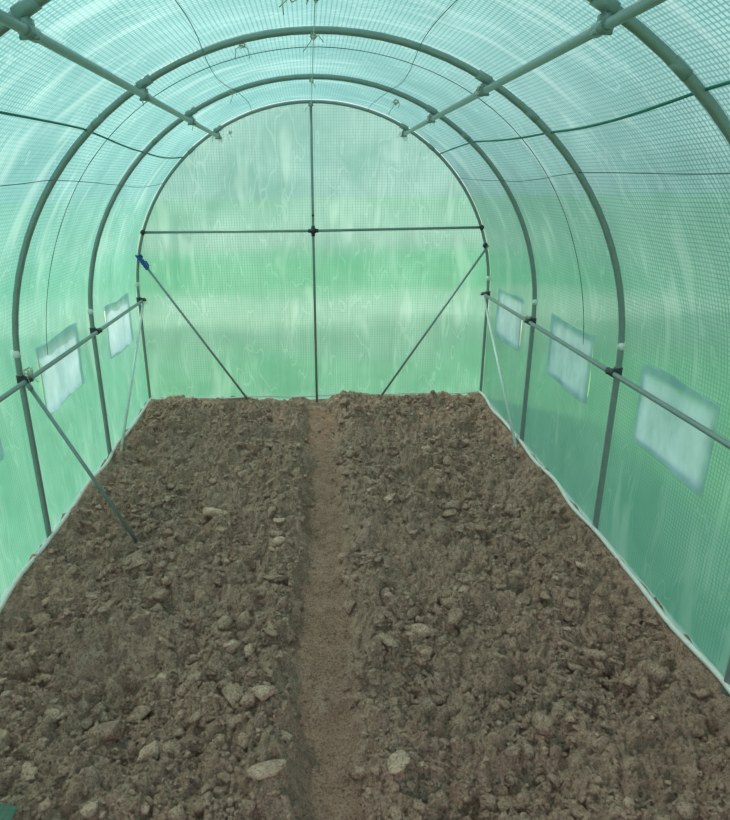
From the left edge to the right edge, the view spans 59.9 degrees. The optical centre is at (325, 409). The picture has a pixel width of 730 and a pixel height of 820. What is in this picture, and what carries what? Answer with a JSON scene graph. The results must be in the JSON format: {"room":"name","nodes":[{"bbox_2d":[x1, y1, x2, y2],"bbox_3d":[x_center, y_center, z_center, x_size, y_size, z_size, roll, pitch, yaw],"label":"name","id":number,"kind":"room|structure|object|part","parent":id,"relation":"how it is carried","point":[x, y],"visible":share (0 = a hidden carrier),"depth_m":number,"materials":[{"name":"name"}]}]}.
{"room":"greenhouse","nodes":[
{"label":"greenhouse","id":0,"kind":"room"},
{"bbox_2d":[0,233,147,601],"bbox_3d":[-1.238,0.224,2.195,0.095,1.278,5.065,-1,20,-1],"label":"wall","id":1,"kind":"structure","parent":0,"point":[22,528],"depth_m":3.04,"materials":[{"name":"green plastic"}]},
{"bbox_2d":[0,436,3,461],"bbox_3d":[-1.265,0.110,2.214,0.008,0.339,0.489,-1,20,-1],"label":"window","id":2,"kind":"structure","parent":1,"relation":"in","point":[1,448],"depth_m":2.47,"materials":[{"name":"plastic"}]},
{"bbox_2d":[35,323,84,416],"bbox_3d":[-1.291,-0.211,3.103,0.008,0.341,0.537,-1,20,-1],"label":"window","id":3,"kind":"structure","parent":1,"relation":"in","point":[64,377],"depth_m":3.08,"materials":[{"name":"plastic"}]},
{"bbox_2d":[104,293,133,358],"bbox_3d":[-1.319,-0.542,4.047,0.008,0.337,0.538,-1,20,-1],"label":"window","id":4,"kind":"structure","parent":1,"relation":"in","point":[120,333],"depth_m":4.03,"materials":[{"name":"plastic"}]},
{"bbox_2d":[139,100,486,399],"bbox_3d":[-0.086,-1.034,4.472,2.528,2.099,0.016,-1,20,-1],"label":"wall","id":5,"kind":"structure","parent":0,"point":[248,296],"depth_m":4.48,"materials":[{"name":"green plastic"}]},
{"bbox_2d":[0,390,729,819],"bbox_3d":[-0.004,0.751,2.388,2.524,0.223,5.110,-1,20,-1],"label":"floor","id":6,"kind":"structure","parent":0,"point":[317,770],"depth_m":2.26,"materials":[{"name":"soil"}]},
{"bbox_2d":[0,803,17,819],"bbox_3d":[-0.946,1.053,1.338,0.500,0.079,0.540,-1,20,-1],"label":"flap","id":7,"kind":"object","parent":6,"relation":"on","point":[7,811],"visible":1,"depth_m":1.52,"materials":[{"name":"green plastic"}]},
{"bbox_2d":[20,479,433,783],"bbox_3d":[-0.250,0.668,2.547,1.299,0.164,1.972,-1,20,-1],"label":"stones","id":8,"kind":"object","parent":6,"relation":"on","point":[396,763],"visible":0.83,"depth_m":1.81},
{"bbox_2d":[0,0,729,695],"bbox_3d":[-0.018,-0.166,2.111,2.533,2.158,5.060,-1,20,-1],"label":"frame","id":9,"kind":"object","parent":6,"relation":"on","point":[18,19],"visible":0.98,"depth_m":2.58,"materials":[{"name":"paint"}]},
{"bbox_3d":[-1.237,0.051,2.153,0.020,0.020,5.000,-1,20,-1],"label":"rail","id":10,"kind":"part","parent":9,"relation":"part of","materials":[{"name":"metal"}]},
{"bbox_3d":[-0.083,-1.006,4.452,0.022,2.100,0.018,-1,20,-1],"label":"post","id":11,"kind":"part","parent":9,"relation":"part of","materials":[{"name":"metal"}]},
{"bbox_2d":[0,0,729,384],"bbox_3d":[-0.023,-0.556,1.972,2.490,1.294,5.000,-1,20,-1],"label":"cords","id":12,"kind":"object","parent":9,"relation":"attached to","point":[725,83],"visible":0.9,"depth_m":2.47,"materials":[{"name":"plastic"}]},
{"bbox_3d":[1.206,-0.001,2.204,0.020,0.020,5.000,-1,20,-1],"label":"rail","id":13,"kind":"part","parent":9,"relation":"part of","materials":[{"name":"metal"}]},
{"bbox_2d":[0,392,729,819],"bbox_3d":[-0.021,0.525,3.025,2.436,0.224,3.598,-1,20,-1],"label":"crumbs","id":14,"kind":"object","parent":6,"relation":"on","point":[473,791],"visible":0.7,"depth_m":2.16,"materials":[{"name":"brown soil"}]},
{"bbox_2d":[0,0,729,286],"bbox_3d":[-0.026,-0.791,1.871,2.381,0.827,5.065,-1,20,-1],"label":"ceiling","id":15,"kind":"structure","parent":0,"point":[679,223],"depth_m":2.09,"materials":[{"name":"green plastic"}]},
{"bbox_2d":[482,228,729,675],"bbox_3d":[1.215,0.172,2.247,0.094,1.278,5.065,-1,20,-1],"label":"wall","id":16,"kind":"structure","parent":0,"point":[675,540],"depth_m":2.56,"materials":[{"name":"green plastic"}]},
{"bbox_2d":[0,391,729,693],"bbox_3d":[-0.006,0.722,2.423,2.507,0.031,4.996,-1,20,-1],"label":"trim","id":17,"kind":"structure","parent":16,"relation":"attached to","point":[709,665],"depth_m":2.84,"materials":[{"name":"white plastic"}]},
{"bbox_2d":[495,288,523,351],"bbox_3d":[1.183,-0.591,4.101,0.011,0.341,0.536,-1,20,-2],"label":"window","id":18,"kind":"structure","parent":16,"relation":"in","point":[507,325],"depth_m":4.08,"materials":[{"name":"plastic"}]},
{"bbox_2d":[546,314,594,403],"bbox_3d":[1.209,-0.264,3.157,0.010,0.340,0.540,-1,20,-1],"label":"window","id":19,"kind":"structure","parent":16,"relation":"in","point":[569,369],"depth_m":3.14,"materials":[{"name":"plastic"}]},
{"bbox_2d":[632,363,719,497],"bbox_3d":[1.235,0.053,2.267,0.010,0.340,0.486,-1,20,-1],"label":"window","id":20,"kind":"structure","parent":16,"relation":"in","point":[685,450],"depth_m":2.23,"materials":[{"name":"plastic"}]},
{"label":"outside","id":21,"kind":"structure","parent":0,"visible":0},
{"bbox_2d":[36,197,593,403],"bbox_3d":[-0.628,-6.908,24.114,120.000,0.001,130.000,-1,20,-1],"label":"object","id":22,"kind":"structure","parent":21,"point":[471,197],"depth_m":6.48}
]}

